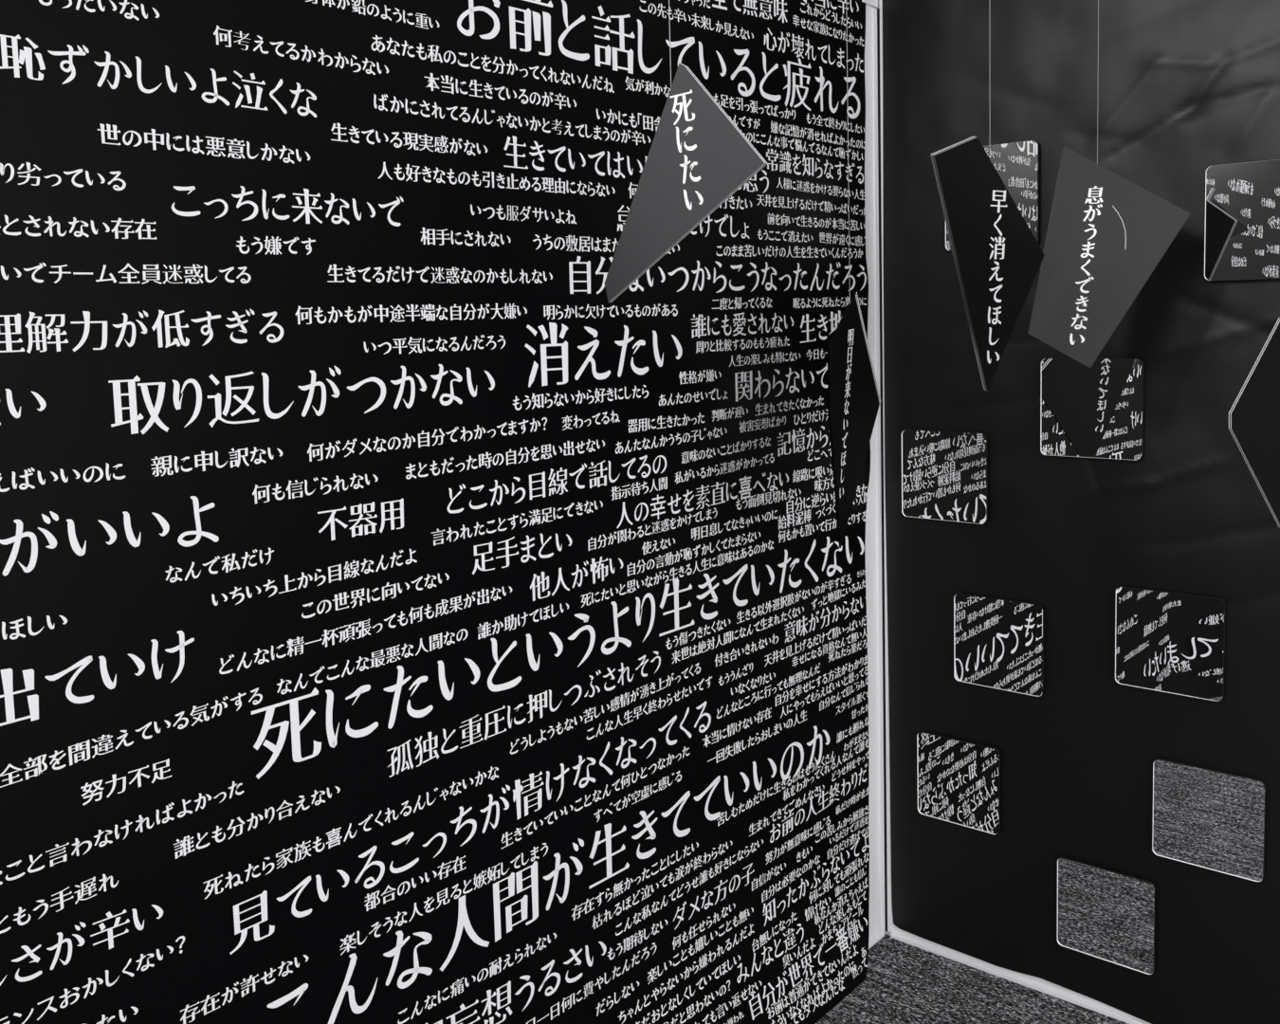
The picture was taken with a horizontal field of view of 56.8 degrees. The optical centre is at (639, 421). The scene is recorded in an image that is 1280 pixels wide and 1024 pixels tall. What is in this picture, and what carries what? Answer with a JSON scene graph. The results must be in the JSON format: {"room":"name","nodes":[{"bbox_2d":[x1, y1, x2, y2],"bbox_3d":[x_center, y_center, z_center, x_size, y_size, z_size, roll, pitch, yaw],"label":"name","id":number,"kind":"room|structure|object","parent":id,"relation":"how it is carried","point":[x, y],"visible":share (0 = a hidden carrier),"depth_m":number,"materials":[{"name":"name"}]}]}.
{"room":"museum","nodes":[
{"label":"museum","id":0,"kind":"room"},
{"bbox_2d":[0,0,878,1023],"bbox_3d":[-0.765,0.253,1.211,0.111,2.320,4.174,3,7,41],"label":"wall","id":1,"kind":"structure","parent":0,"point":[405,618],"depth_m":1.73,"materials":[{"name":"black paint"}]},
{"bbox_2d":[861,0,877,7],"bbox_3d":[0.505,-0.999,2.619,0.008,0.149,0.069,3,7,41],"label":"trim","id":2,"kind":"structure","parent":1,"relation":"attached to","point":[872,3],"depth_m":2.63,"materials":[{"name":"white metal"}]},
{"bbox_2d":[868,932,884,949],"bbox_3d":[0.515,1.237,2.764,0.007,0.012,0.215,3,7,41],"label":"baseboard","id":3,"kind":"structure","parent":1,"relation":"attached to","point":[879,936],"depth_m":2.81,"materials":[{"name":"white paint"}]},
{"bbox_2d":[870,7,887,933],"bbox_3d":[0.551,0.150,2.742,0.007,2.156,0.018,3,7,41],"label":"trim","id":4,"kind":"structure","parent":1,"relation":"attached to","point":[873,11],"depth_m":2.74,"materials":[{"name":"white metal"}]},
{"bbox_2d":[815,933,1128,1023],"bbox_3d":[0.336,1.549,-0.567,4.300,0.001,5.724,3,7,41],"label":"floor","id":5,"kind":"structure","parent":0,"point":[905,983],"depth_m":2.58,"materials":[{"name":"grey carpet"}]},
{"bbox_2d":[876,0,1279,1023],"bbox_3d":[1.779,0.139,1.712,3.208,2.320,0.061,3,7,41],"label":"wall","id":6,"kind":"structure","parent":0,"point":[1181,88],"depth_m":2.44,"materials":[{"name":"black paint"}]},
{"bbox_2d":[879,0,894,932],"bbox_3d":[0.570,0.073,2.735,0.016,2.308,0.005,3,7,41],"label":"trim","id":7,"kind":"structure","parent":6,"relation":"attached to","point":[890,925],"depth_m":2.77,"materials":[{"name":"white metal"}]},
{"bbox_2d":[900,429,987,524],"bbox_3d":[0.674,0.120,2.629,0.205,0.201,0.005,3,7,41],"label":"mirror","id":8,"kind":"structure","parent":6,"relation":"attached to","point":[944,474],"depth_m":2.63,"materials":[{"name":"black mirror"}]},
{"bbox_2d":[916,731,1000,835],"bbox_3d":[0.716,0.812,2.670,0.199,0.197,0.005,3,7,41],"label":"mirror","id":9,"kind":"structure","parent":6,"relation":"attached to","point":[959,781],"depth_m":2.67,"materials":[{"name":"black mirror"}]},
{"bbox_2d":[944,139,1039,251],"bbox_3d":[0.741,-0.475,2.502,0.208,0.217,0.005,3,7,41],"label":"mirror","id":10,"kind":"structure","parent":6,"relation":"attached to","point":[1016,163],"depth_m":2.46,"materials":[{"name":"black mirror"}]},
{"bbox_2d":[953,592,1043,696],"bbox_3d":[0.779,0.483,2.578,0.204,0.201,0.005,3,7,41],"label":"mirror","id":11,"kind":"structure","parent":6,"relation":"attached to","point":[998,643],"depth_m":2.58,"materials":[{"name":"black mirror"}]},
{"bbox_2d":[890,932,1147,1023],"bbox_3d":[1.806,1.290,1.795,3.188,0.012,0.008,3,7,41],"label":"baseboard","id":12,"kind":"structure","parent":6,"relation":"attached to","point":[1048,991],"depth_m":2.63,"materials":[{"name":"white paint"}]},
{"bbox_2d":[1040,357,1144,460],"bbox_3d":[0.914,-0.028,2.402,0.207,0.204,0.005,3,7,41],"label":"mirror","id":13,"kind":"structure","parent":6,"relation":"attached to","point":[1096,411],"depth_m":2.40,"materials":[{"name":"black mirror"}]},
{"bbox_2d":[1056,856,1155,975],"bbox_3d":[0.971,1.029,2.473,0.202,0.198,0.005,3,7,41],"label":"mirror","id":14,"kind":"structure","parent":6,"relation":"attached to","point":[1105,914],"depth_m":2.47,"materials":[{"name":"black mirror"}]},
{"bbox_2d":[1114,585,1225,701],"bbox_3d":[1.044,0.436,2.341,0.206,0.203,0.005,3,7,41],"label":"mirror","id":15,"kind":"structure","parent":6,"relation":"attached to","point":[1166,642],"depth_m":2.34,"materials":[{"name":"black mirror"}]},
{"bbox_2d":[1152,758,1266,882],"bbox_3d":[1.112,0.778,2.321,0.206,0.202,0.005,3,7,41],"label":"mirror","id":16,"kind":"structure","parent":6,"relation":"attached to","point":[1211,819],"depth_m":2.32,"materials":[{"name":"black mirror"}]},
{"bbox_2d":[1203,158,1279,281],"bbox_3d":[1.143,-0.369,2.164,0.208,0.216,0.005,3,7,41],"label":"mirror","id":17,"kind":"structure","parent":6,"relation":"attached to","point":[1242,199],"depth_m":2.19,"materials":[{"name":"black mirror"}]},
{"bbox_3d":[0.700,-1.291,1.522,1.700,0.060,1.424,3,7,41],"label":"trim","id":18,"kind":"structure","parent":0,"visible":0},
{"bbox_2d":[604,0,767,302],"bbox_3d":[0.042,-0.718,1.599,0.006,1.100,0.341,-6,7,-39],"label":"panel","id":19,"kind":"object","parent":18,"relation":"hanging from","point":[698,157],"visible":1,"depth_m":1.62,"materials":[{"name":"grey plastic"}]},
{"bbox_2d":[827,0,880,548],"bbox_3d":[0.366,-0.547,2.072,0.040,1.544,0.420,0,6,21],"label":"panel","id":20,"kind":"object","parent":18,"relation":"hanging from","point":[853,395],"visible":1,"depth_m":2.08,"materials":[{"name":"black plastic"}]},
{"bbox_2d":[930,136,1044,391],"bbox_3d":[0.542,-0.674,1.929,0.105,1.274,0.364,3,7,41],"label":"panel","id":21,"kind":"object","parent":18,"relation":"hanging from","point":[997,258],"visible":1,"depth_m":1.97,"materials":[{"name":"black plastic"}]},
{"bbox_2d":[1027,0,1190,367],"bbox_3d":[0.831,-0.715,2.091,0.280,1.237,0.006,-1,5,6],"label":"panel","id":22,"kind":"object","parent":18,"relation":"hanging from","point":[1106,234],"visible":1,"depth_m":2.13,"materials":[{"name":"black plastic"}]},
{"bbox_2d":[1228,317,1279,527],"bbox_3d":[0.820,-0.569,1.419,0.225,1.405,0.005,-2,5,-9],"label":"panel","id":23,"kind":"object","parent":18,"relation":"hanging from","point":[1254,414],"visible":1,"depth_m":1.46,"materials":[{"name":"black"}]}
]}

